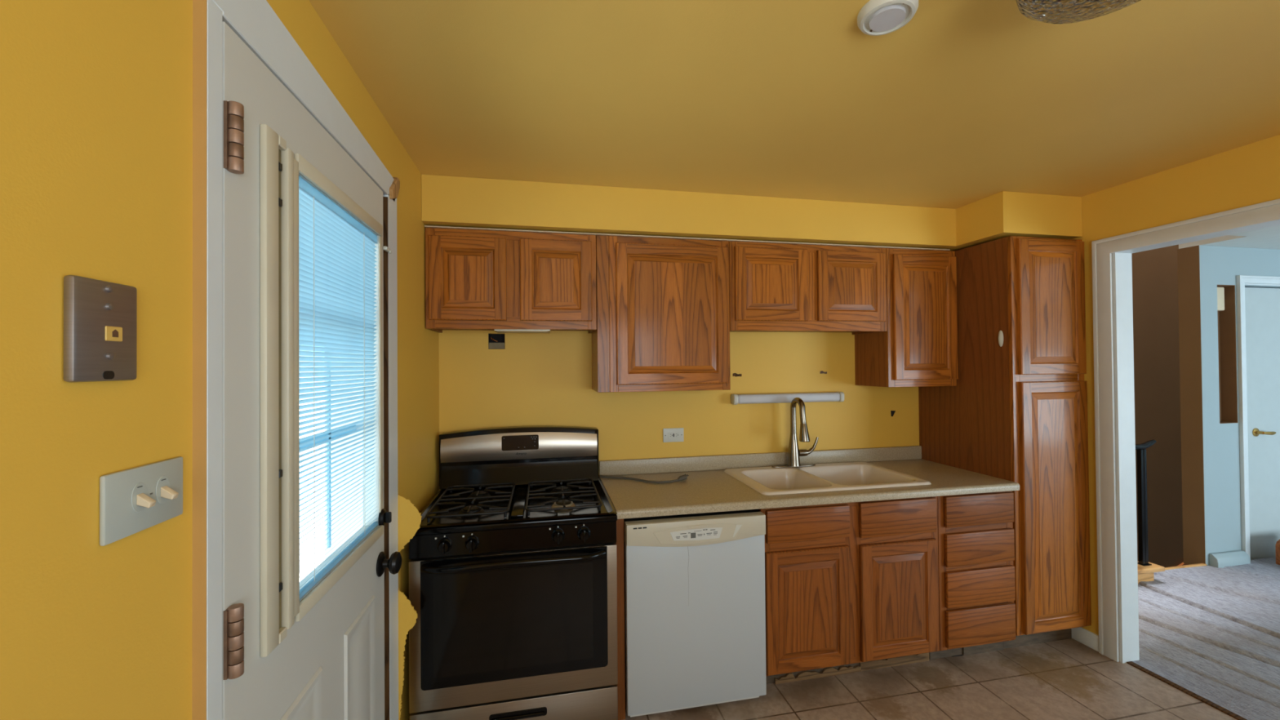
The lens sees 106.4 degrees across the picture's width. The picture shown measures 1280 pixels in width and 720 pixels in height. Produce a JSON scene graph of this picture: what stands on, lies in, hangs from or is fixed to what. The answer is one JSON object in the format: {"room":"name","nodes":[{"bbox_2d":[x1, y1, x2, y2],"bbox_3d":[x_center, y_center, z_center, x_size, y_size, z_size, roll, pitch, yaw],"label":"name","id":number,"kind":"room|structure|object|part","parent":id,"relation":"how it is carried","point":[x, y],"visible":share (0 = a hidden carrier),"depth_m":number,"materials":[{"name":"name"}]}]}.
{"room":"kitchen","nodes":[
{"label":"kitchen","id":0,"kind":"room"},
{"bbox_2d":[0,0,439,719],"bbox_3d":[-0.565,0.312,0.007,0.237,2.323,5.240,0,-1,-11],"label":"wall","id":1,"kind":"structure","parent":0,"point":[96,95],"depth_m":0.60,"materials":[{"name":"yellow paint"}]},
{"bbox_2d":[63,275,137,382],"bbox_3d":[-0.651,-0.035,0.582,0.016,0.122,0.088,0,-1,-11],"label":"wall plate","id":2,"kind":"object","parent":1,"relation":"attached to","point":[100,317],"visible":1,"depth_m":0.57,"materials":[{"name":"metal"}]},
{"bbox_2d":[111,329,118,337],"bbox_3d":[-0.647,-0.033,0.590,0.001,0.010,0.008,0,-1,-11],"label":"socket","id":3,"kind":"object","parent":2,"relation":"attached to","point":[114,332],"depth_m":0.59,"materials":[{"name":"plastic"}]},
{"bbox_2d":[99,456,182,546],"bbox_3d":[-0.659,0.184,0.646,0.023,0.086,0.130,0,-1,-11],"label":"switch plate","id":4,"kind":"object","parent":1,"relation":"attached to","point":[133,500],"visible":1,"depth_m":0.63,"materials":[{"name":"beige plastic"}]},
{"bbox_2d":[191,0,399,719],"bbox_3d":[-0.836,0.400,1.204,0.169,2.177,0.980,0,-1,-11],"label":"trim","id":5,"kind":"structure","parent":1,"relation":"attached to","point":[255,22],"depth_m":0.77,"materials":[{"name":"white paint"}]},
{"bbox_3d":[-0.859,0.433,1.648,0.018,2.119,0.100,0,-1,-11],"label":"casing","id":6,"kind":"part","parent":5,"relation":"part of","materials":[{"name":"white paint"}]},
{"bbox_2d":[222,21,401,719],"bbox_3d":[-0.781,0.460,1.177,0.139,2.024,0.826,0,-1,-8],"label":"door","id":7,"kind":"structure","parent":1,"relation":"in","point":[302,221],"depth_m":0.96,"materials":[{"name":"white paint"}]},
{"bbox_3d":[-0.710,1.018,0.995,0.008,0.625,0.220,0,-1,-11],"label":"raised panel","id":8,"kind":"part","parent":7,"relation":"part of","materials":[{"name":"white paint"}]},
{"bbox_2d":[298,188,377,587],"bbox_3d":[-0.781,0.064,1.250,0.012,0.872,0.516,0,-1,-11],"label":"blind","id":9,"kind":"object","parent":7,"relation":"attached to","point":[338,256],"depth_m":1.22,"materials":[{"name":"white plastic"}]},
{"bbox_3d":[-0.781,0.060,1.250,0.012,0.908,0.518,0,-1,-11],"label":"blind rail","id":10,"kind":"part","parent":7,"relation":"part of","materials":[{"name":"white"}]},
{"bbox_3d":[-0.773,0.065,1.243,0.002,0.880,0.312,0,-1,-11],"label":"ladder cord","id":11,"kind":"part","parent":7,"relation":"part of","materials":[{"name":"white fabric"}]},
{"bbox_3d":[-0.778,1.022,1.338,0.008,0.625,0.220,0,-1,-11],"label":"raised panel","id":12,"kind":"part","parent":7,"relation":"part of","materials":[{"name":"white paint"}]},
{"bbox_3d":[-0.789,0.643,1.513,0.060,0.074,0.074,0,-1,-11],"label":"knob","id":13,"kind":"part","parent":7,"relation":"part of","materials":[{"name":"black metal"}]},
{"bbox_2d":[438,329,919,490],"bbox_3d":[0.567,0.331,2.825,3.274,2.322,0.154,0,-1,-11],"label":"wall","id":14,"kind":"structure","parent":0,"point":[488,379],"depth_m":2.69,"materials":[{"name":"yellow paint"}]},
{"bbox_2d":[425,227,596,333],"bbox_3d":[-0.618,-0.369,2.375,0.775,0.467,0.308,0,-1,-11],"label":"upper cabinet","id":15,"kind":"object","parent":14,"relation":"attached to","point":[500,282],"visible":1,"depth_m":2.23,"materials":[{"name":"brown wood"}]},
{"bbox_3d":[-0.787,-0.374,2.195,0.339,0.383,0.020,0,-1,-11],"label":"door","id":16,"kind":"part","parent":15,"relation":"part of","materials":[{"name":"brown wood"}]},
{"bbox_3d":[-0.575,-0.147,2.355,0.260,0.022,0.162,0,-1,-11],"label":"vent plate","id":17,"kind":"part","parent":15,"relation":"part of","materials":[{"name":"metal"}]},
{"bbox_3d":[-0.396,-0.378,2.272,0.335,0.385,0.020,0,-1,-11],"label":"door","id":18,"kind":"part","parent":15,"relation":"part of","materials":[{"name":"brown wood"}]},
{"bbox_2d":[591,235,730,392],"bbox_3d":[0.100,-0.225,2.516,0.680,0.764,0.308,0,-1,-11],"label":"upper cabinet","id":19,"kind":"object","parent":14,"relation":"attached to","point":[663,304],"visible":0.99,"depth_m":2.36,"materials":[{"name":"brown wood"}]},
{"bbox_2d":[662,427,684,442],"bbox_3d":[0.188,0.421,2.679,0.119,0.077,0.009,0,-1,-11],"label":"electrical outlet","id":20,"kind":"object","parent":14,"relation":"attached to","point":[675,434],"visible":1,"depth_m":2.68,"materials":[{"name":"white plastic"}]},
{"bbox_2d":[667,431,679,438],"bbox_3d":[0.188,0.421,2.677,0.065,0.033,0.003,0,-1,-11],"label":"receptacle","id":21,"kind":"object","parent":20,"relation":"attached to","point":[670,434],"depth_m":2.68,"materials":[{"name":"white plastic"}]},
{"bbox_2d":[599,445,921,475],"bbox_3d":[0.764,0.581,2.784,2.007,0.082,0.020,0,-1,-11],"label":"backsplash","id":22,"kind":"structure","parent":14,"relation":"attached to","point":[686,464],"depth_m":2.74,"materials":[{"name":"laminate"}]},
{"bbox_2d":[730,391,844,404],"bbox_3d":[0.864,0.222,2.787,0.691,0.060,0.064,0,-1,-11],"label":"light bar","id":23,"kind":"object","parent":14,"relation":"attached to","point":[735,399],"visible":1,"depth_m":2.76,"materials":[{"name":"white plastic"}]},
{"bbox_2d":[728,240,887,334],"bbox_3d":[0.883,-0.382,2.673,0.914,0.459,0.308,0,-1,-11],"label":"upper cabinet","id":24,"kind":"object","parent":14,"relation":"attached to","point":[774,287],"visible":0.98,"depth_m":2.53,"materials":[{"name":"brown wood"}]},
{"bbox_3d":[0.685,-0.393,2.487,0.403,0.380,0.020,0,-1,-11],"label":"door","id":25,"kind":"part","parent":24,"relation":"part of","materials":[{"name":"brown wood"}]},
{"bbox_3d":[1.141,-0.396,2.578,0.402,0.376,0.020,0,-1,-11],"label":"door","id":26,"kind":"part","parent":24,"relation":"part of","materials":[{"name":"brown wood"}]},
{"bbox_2d":[890,410,895,416],"bbox_3d":[1.567,0.331,2.959,0.034,0.038,0.001,0,-1,-11],"label":"light","id":27,"kind":"object","parent":14,"relation":"attached to","point":[892,412],"depth_m":2.96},
{"bbox_2d":[854,248,958,386],"bbox_3d":[1.551,-0.233,2.804,0.440,0.766,0.308,0,-1,-11],"label":"upper cabinet","id":28,"kind":"object","parent":14,"relation":"attached to","point":[918,348],"visible":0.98,"depth_m":2.66,"materials":[{"name":"brown wood"}]},
{"bbox_3d":[1.575,-0.235,2.683,0.440,0.766,0.019,0,-1,-11],"label":"frame","id":29,"kind":"part","parent":28,"relation":"part of","materials":[{"name":"brown wood"}]},
{"bbox_3d":[1.591,-0.237,2.666,0.402,0.692,0.020,0,-1,-11],"label":"door","id":30,"kind":"part","parent":28,"relation":"part of","materials":[{"name":"brown wood"}]},
{"bbox_2d":[308,0,1279,251],"bbox_3d":[1.034,-0.798,0.338,3.516,0.322,5.240,0,-1,-11],"label":"ceiling","id":31,"kind":"structure","parent":0,"point":[967,123],"depth_m":1.60,"materials":[{"name":"yellow paint"}]},
{"bbox_2d":[857,0,918,35],"bbox_3d":[0.599,-0.834,1.160,0.132,0.025,0.132,0,-1,-11],"label":"smoke detector","id":32,"kind":"object","parent":31,"relation":"attached to","point":[876,17],"visible":1,"depth_m":1.15,"materials":[{"name":"white plastic"}]},
{"bbox_2d":[1015,0,1140,23],"bbox_3d":[0.881,-0.772,0.889,0.294,0.159,0.294,0,-1,-11],"label":"ceiling lamp","id":33,"kind":"object","parent":31,"relation":"attached to","point":[1051,11],"visible":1,"depth_m":0.95,"materials":[{"name":"beige glass"}]},
{"bbox_2d":[623,638,1236,719],"bbox_3d":[1.014,1.513,0.307,3.436,0.102,5.240,0,-1,-11],"label":"floor","id":34,"kind":"structure","parent":0,"point":[1066,679],"depth_m":2.12,"materials":[{"name":"tile"}]},
{"bbox_2d":[408,425,617,719],"bbox_3d":[-0.539,0.912,2.143,0.798,1.141,0.743,0,-1,-11],"label":"range","id":35,"kind":"object","parent":34,"relation":"on","point":[513,564],"visible":1,"depth_m":1.86,"materials":[{"name":"black metal"}]},
{"bbox_3d":[-0.730,0.696,1.779,0.052,0.052,0.036,0,-1,-11],"label":"knob","id":36,"kind":"part","parent":35,"relation":"part of","materials":[{"name":"black plastic"}]},
{"bbox_3d":[-0.695,0.618,1.974,0.104,0.022,0.104,0,-1,-11],"label":"burner","id":37,"kind":"part","parent":35,"relation":"part of","materials":[{"name":"black metal"}]},
{"bbox_3d":[-0.634,0.695,1.798,0.052,0.052,0.036,0,-1,-11],"label":"knob","id":38,"kind":"part","parent":35,"relation":"part of","materials":[{"name":"black plastic"}]},
{"bbox_3d":[-0.742,0.621,2.210,0.104,0.022,0.104,0,-1,-11],"label":"burner","id":39,"kind":"part","parent":35,"relation":"part of","materials":[{"name":"black metal"}]},
{"bbox_3d":[-0.478,0.694,1.863,0.778,0.086,0.035,0,-1,-11],"label":"control panel","id":40,"kind":"part","parent":35,"relation":"part of","materials":[{"name":"black metal"}]},
{"bbox_3d":[-0.475,1.022,1.857,0.776,0.557,0.037,0,-1,-11],"label":"oven door","id":41,"kind":"part","parent":35,"relation":"part of","materials":[{"name":"black glass"}]},
{"bbox_3d":[-0.472,1.391,1.855,0.776,0.162,0.033,0,-1,-11],"label":"warming drawer","id":42,"kind":"part","parent":35,"relation":"part of","materials":[{"name":"silver metal"}]},
{"bbox_3d":[-0.467,0.767,1.812,0.696,0.048,0.061,0,-1,-11],"label":"oven handle","id":43,"kind":"part","parent":35,"relation":"part of","materials":[{"name":"black metal"}]},
{"bbox_3d":[-0.471,0.983,1.840,0.696,0.478,0.006,0,-1,-11],"label":"door glass","id":44,"kind":"part","parent":35,"relation":"part of","materials":[{"name":"black glass"}]},
{"bbox_2d":[414,477,617,535],"bbox_3d":[-0.540,0.638,2.172,0.786,0.032,0.660,0,-1,-11],"label":"cooktop","id":45,"kind":"object","parent":35,"relation":"in","point":[517,519],"depth_m":1.95,"materials":[{"name":"black metal"}]},
{"bbox_3d":[-0.467,1.365,1.837,0.216,0.033,0.010,0,-1,-11],"label":"drawer handle","id":46,"kind":"part","parent":35,"relation":"part of","materials":[{"name":"black ceramic"}]},
{"bbox_3d":[-0.603,0.436,2.427,0.770,0.134,0.015,0,-1,-11],"label":"trim panel","id":47,"kind":"part","parent":35,"relation":"part of","materials":[{"name":"silver metal"}]},
{"bbox_3d":[-0.318,0.689,1.861,0.052,0.052,0.036,0,-1,-11],"label":"knob","id":48,"kind":"part","parent":35,"relation":"part of","materials":[{"name":"black plastic"}]},
{"bbox_3d":[-0.374,0.618,2.283,0.104,0.022,0.104,0,-1,-11],"label":"burner","id":49,"kind":"part","parent":35,"relation":"part of","materials":[{"name":"black metal"}]},
{"bbox_3d":[-0.328,0.616,2.048,0.104,0.022,0.104,0,-1,-11],"label":"burner","id":50,"kind":"part","parent":35,"relation":"part of","materials":[{"name":"metal"}]},
{"bbox_3d":[-0.219,0.689,1.881,0.052,0.052,0.036,0,-1,-11],"label":"knob","id":51,"kind":"part","parent":35,"relation":"part of","materials":[{"name":"black plastic"}]},
{"bbox_2d":[615,519,625,719],"bbox_3d":[-0.141,1.076,2.290,0.033,0.834,0.626,0,-1,-11],"label":"end panel","id":52,"kind":"object","parent":34,"relation":"on","point":[620,522],"visible":0.26,"depth_m":1.98,"materials":[{"name":"brown wood"}]},
{"bbox_2d":[623,509,766,717],"bbox_3d":[0.186,1.083,2.316,0.610,0.815,0.646,0,-1,-11],"label":"dishwasher","id":53,"kind":"object","parent":34,"relation":"on","point":[695,606],"visible":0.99,"depth_m":2.01,"materials":[{"name":"white plastic"},{"name":"cream plastic"}]},
{"bbox_3d":[0.240,0.726,2.032,0.610,0.108,0.050,0,-1,-11],"label":"control panel","id":54,"kind":"part","parent":53,"relation":"part of","materials":[{"name":"beige plastic"}]},
{"bbox_3d":[0.237,0.731,2.004,0.231,0.049,0.003,0,-1,-11],"label":"button panel","id":55,"kind":"part","parent":53,"relation":"part of","materials":[{"name":"beige plastic"}]},
{"bbox_2d":[757,496,939,684],"bbox_3d":[0.933,1.069,2.503,0.915,0.834,0.628,0,-1,-11],"label":"base cabinet","id":56,"kind":"object","parent":34,"relation":"on","point":[851,587],"visible":0.85,"depth_m":2.20,"materials":[{"name":"brown wood"}]},
{"bbox_3d":[0.761,0.740,2.162,0.408,0.146,0.020,0,-1,-11],"label":"drawer","id":57,"kind":"part","parent":56,"relation":"part of","materials":[{"name":"brown wood"}]},
{"bbox_3d":[0.759,1.123,2.157,0.410,0.538,0.020,0,-1,-11],"label":"door","id":58,"kind":"part","parent":56,"relation":"part of","materials":[{"name":"brown wood"}]},
{"bbox_2d":[599,445,1019,519],"bbox_3d":[0.825,0.594,2.479,2.007,0.116,0.642,0,-1,-11],"label":"countertop","id":59,"kind":"structure","parent":56,"relation":"on","point":[707,488],"depth_m":2.38,"materials":[{"name":"laminate"}]},
{"bbox_2d":[600,474,688,483],"bbox_3d":[0.015,0.609,2.473,0.472,0.029,0.110,-1,-1,7],"label":"power cord","id":60,"kind":"object","parent":59,"relation":"on","point":[684,477],"visible":1,"depth_m":2.46,"materials":[{"name":"grey rubber"}]},
{"bbox_2d":[771,397,818,467],"bbox_3d":[0.887,0.410,2.736,0.216,0.396,0.201,-1,-1,33],"label":"faucet","id":61,"kind":"object","parent":59,"relation":"on","point":[794,453],"visible":1,"depth_m":2.71,"materials":[{"name":"silver metal"}]},
{"bbox_3d":[0.880,0.604,2.736,0.269,0.007,0.060,0,-1,-11],"label":"plate","id":62,"kind":"part","parent":61,"relation":"part of","materials":[{"name":"silver metal"}]},
{"bbox_3d":[0.889,0.324,2.692,0.035,0.226,0.131,0,-1,-15],"label":"spout","id":63,"kind":"part","parent":61,"relation":"part of","materials":[{"name":"silver metal"}]},
{"bbox_3d":[0.968,0.498,2.755,0.125,0.109,0.041,0,-1,-11],"label":"lever","id":64,"kind":"part","parent":61,"relation":"part of","materials":[{"name":"silver metal"}]},
{"bbox_2d":[724,462,931,495],"bbox_3d":[0.956,0.698,2.521,0.900,0.185,0.530,0,-1,-11],"label":"sink","id":65,"kind":"object","parent":59,"relation":"in","point":[819,477],"visible":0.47,"depth_m":2.65,"materials":[{"name":"beige ceramic"}]},
{"bbox_3d":[1.216,0.741,2.253,0.406,0.162,0.020,0,-1,-11],"label":"drawer","id":66,"kind":"part","parent":56,"relation":"part of","materials":[{"name":"brown wood"}]},
{"bbox_3d":[1.218,1.123,2.249,0.404,0.533,0.020,0,-1,-11],"label":"door","id":67,"kind":"part","parent":56,"relation":"part of","materials":[{"name":"brown wood"}]},
{"bbox_2d":[928,490,1015,659],"bbox_3d":[1.597,1.065,2.635,0.435,0.834,0.628,0,-1,-11],"label":"base cabinet","id":68,"kind":"object","parent":34,"relation":"on","point":[976,538],"visible":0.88,"depth_m":2.33,"materials":[{"name":"brown wood"}]},
{"bbox_3d":[1.660,0.731,2.341,0.392,0.148,0.020,0,-1,-11],"label":"drawer","id":69,"kind":"part","parent":68,"relation":"part of","materials":[{"name":"brown wood"}]},
{"bbox_3d":[1.661,0.916,2.339,0.392,0.157,0.020,0,-1,-11],"label":"drawer","id":70,"kind":"part","parent":68,"relation":"part of","materials":[{"name":"brown wood"}]},
{"bbox_3d":[1.663,1.106,2.337,0.392,0.171,0.020,0,-1,-11],"label":"drawer","id":71,"kind":"part","parent":68,"relation":"part of","materials":[{"name":"brown wood"}]},
{"bbox_3d":[1.664,1.293,2.336,0.392,0.176,0.020,0,-1,-11],"label":"drawer","id":72,"kind":"part","parent":68,"relation":"part of","materials":[{"name":"brown wood"}]},
{"bbox_2d":[918,235,1091,648],"bbox_3d":[2.027,0.429,2.724,0.448,2.100,0.637,0,-1,-11],"label":"pantry cabinet","id":73,"kind":"object","parent":34,"relation":"on","point":[1016,411],"visible":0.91,"depth_m":2.43,"materials":[{"name":"brown wood"}]},
{"bbox_3d":[1.812,0.378,2.702,0.018,1.995,0.598,0,-1,-11],"label":"panel","id":74,"kind":"part","parent":73,"relation":"part of","materials":[{"name":"brown wood"}]},
{"bbox_2d":[998,330,1003,346],"bbox_3d":[1.843,-0.110,2.449,0.014,0.084,0.027,0,-1,-11],"label":"hook base","id":75,"kind":"object","parent":73,"relation":"attached to","point":[1000,333],"visible":1,"depth_m":2.44,"materials":[{"name":"white plastic"}]},
{"bbox_3d":[2.083,0.373,2.441,0.448,1.995,0.019,0,-1,-11],"label":"frame","id":76,"kind":"part","parent":73,"relation":"part of","materials":[{"name":"brown wood"}]},
{"bbox_3d":[2.092,-0.268,2.430,0.404,0.682,0.020,0,-1,-11],"label":"door","id":77,"kind":"part","parent":73,"relation":"part of","materials":[{"name":"brown wood"}]},
{"bbox_3d":[2.103,0.735,2.421,0.406,1.252,0.020,0,-1,-11],"label":"door","id":78,"kind":"part","parent":73,"relation":"part of","materials":[{"name":"brown wood"}]},
{"bbox_2d":[1126,661,1247,719],"bbox_3d":[2.517,1.471,1.634,0.030,0.026,1.416,0,-1,-11],"label":"trim","id":79,"kind":"structure","parent":34,"relation":"on","point":[1237,717],"depth_m":2.11,"materials":[{"name":"brown wood"}]},
{"bbox_2d":[1131,244,1186,567],"bbox_3d":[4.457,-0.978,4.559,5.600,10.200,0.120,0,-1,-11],"label":"wall","id":80,"kind":"structure","parent":0,"point":[1156,344],"depth_m":4.61,"materials":[{"name":"brown paint"}]},
{"bbox_2d":[1073,134,1279,653],"bbox_3d":[2.718,0.291,0.661,0.100,2.323,5.240,0,-1,-11],"label":"wall","id":81,"kind":"structure","parent":0,"point":[1248,175],"depth_m":2.16,"materials":[{"name":"yellow paint"}]},
{"bbox_2d":[1071,626,1098,652],"bbox_3d":[2.306,1.434,2.475,0.014,0.080,0.134,0,-1,-11],"label":"baseboard","id":82,"kind":"structure","parent":81,"relation":"attached to","point":[1080,634],"depth_m":2.47,"materials":[{"name":"white paint"}]},
{"bbox_2d":[1091,198,1279,663],"bbox_3d":[2.515,0.426,1.642,0.122,2.076,1.604,0,-1,-11],"label":"trim","id":83,"kind":"structure","parent":81,"relation":"attached to","point":[1112,261],"depth_m":2.34,"materials":[{"name":"white paint"}]},
{"bbox_2d":[1177,244,1279,565],"bbox_3d":[5.708,0.328,3.824,3.448,2.327,0.120,0,-1,-11],"label":"wall","id":84,"kind":"structure","parent":0,"point":[1208,336],"depth_m":3.48,"materials":[{"name":"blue paint"}]},
{"bbox_2d":[1164,563,1206,569],"bbox_3d":[3.173,1.484,3.254,1.788,0.043,0.024,0,-1,-11],"label":"trim","id":85,"kind":"structure","parent":84,"relation":"attached to","point":[1197,564],"depth_m":3.39,"materials":[{"name":"brown wood"}]},
{"bbox_2d":[1217,287,1224,311],"bbox_3d":[4.236,-0.449,3.532,0.105,0.172,0.066,0,-1,-11],"label":"door chime","id":86,"kind":"object","parent":84,"relation":"hanging from","point":[1220,291],"visible":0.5,"depth_m":3.50,"materials":[{"name":"beige plastic"}]},
{"bbox_2d":[1208,550,1250,568],"bbox_3d":[4.229,1.440,3.430,0.313,0.115,0.050,0,-1,-11],"label":"baseboard","id":87,"kind":"structure","parent":84,"relation":"attached to","point":[1237,557],"depth_m":3.41,"materials":[{"name":"white paint"}]},
{"bbox_2d":[1235,275,1279,559],"bbox_3d":[4.840,0.422,3.639,0.965,2.085,0.142,0,-1,-11],"label":"trim","id":88,"kind":"structure","parent":84,"relation":"attached to","point":[1241,280],"depth_m":3.49,"materials":[{"name":"white paint"}]},
{"bbox_2d":[1244,287,1279,559],"bbox_3d":[4.869,0.474,3.614,0.771,2.039,0.098,0,-1,-11],"label":"door","id":89,"kind":"structure","parent":84,"relation":"in","point":[1262,305],"depth_m":3.59,"materials":[{"name":"white paint"}]},
{"bbox_3d":[4.634,0.538,3.547,0.139,0.062,0.060,0,-1,-11],"label":"handle","id":90,"kind":"part","parent":89,"relation":"part of","materials":[{"name":"gold metal"}]},
{"bbox_2d":[1178,225,1279,249],"bbox_3d":[5.265,-0.907,1.466,5.223,0.100,4.600,0,-1,-11],"label":"ceiling","id":91,"kind":"structure","parent":0,"point":[1268,237],"depth_m":3.35,"materials":[{"name":"white paint"}]},
{"bbox_3d":[5.270,1.505,1.389,5.274,0.068,4.500,0,-1,-11],"label":"floor","id":92,"kind":"structure","parent":0,"visible":0},
{"bbox_2d":[1132,556,1279,719],"bbox_3d":[5.238,1.444,1.422,5.222,0.046,4.376,0,-1,-11],"label":"carpet","id":93,"kind":"object","parent":92,"relation":"on","point":[1211,632],"visible":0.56,"depth_m":2.57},
{"bbox_2d":[1137,561,1164,584],"bbox_3d":[2.972,1.439,3.117,0.995,0.137,0.115,0,-1,-11],"label":"stair step","id":94,"kind":"structure","parent":93,"relation":"on","point":[1145,573],"depth_m":3.16,"materials":[{"name":"brown wood"}]},
{"bbox_2d":[1135,439,1155,565],"bbox_3d":[3.347,0.952,3.202,0.279,0.832,0.045,0,-1,-11],"label":"stair railing","id":95,"kind":"object","parent":94,"relation":"on","point":[1141,448],"visible":0.85,"depth_m":3.20,"materials":[{"name":"black metal"}]},
{"bbox_3d":[3.367,0.983,3.206,0.050,0.770,0.025,0,-1,-11],"label":"post","id":96,"kind":"part","parent":95,"relation":"part of","materials":[{"name":"black metal"}]},
{"bbox_3d":[3.373,1.365,3.203,0.065,0.006,0.045,0,-1,-11],"label":"foot plate","id":97,"kind":"part","parent":95,"relation":"part of","materials":[{"name":"beige wood"}]},
{"bbox_3d":[3.343,0.569,3.208,0.279,0.067,0.040,0,-1,-11],"label":"handrail","id":98,"kind":"part","parent":95,"relation":"part of","materials":[{"name":"black metal"}]},
{"bbox_2d":[1275,539,1279,564],"bbox_3d":[4.689,1.350,3.355,0.405,0.174,0.120,0,-1,-11],"label":"wooden block","id":99,"kind":"object","parent":93,"relation":"on","point":[1277,544],"visible":1,"depth_m":3.36,"materials":[{"name":"brown wood"}]},
{"label":"outside","id":100,"kind":"structure","parent":0,"visible":0},
{"bbox_2d":[299,400,324,582],"bbox_3d":[-16.021,1.893,-0.556,29.400,0.200,50.000,0,-1,-11],"label":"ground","id":101,"kind":"structure","parent":100,"point":[321,556],"depth_m":5.56,"materials":[{"name":"white"}]}
]}

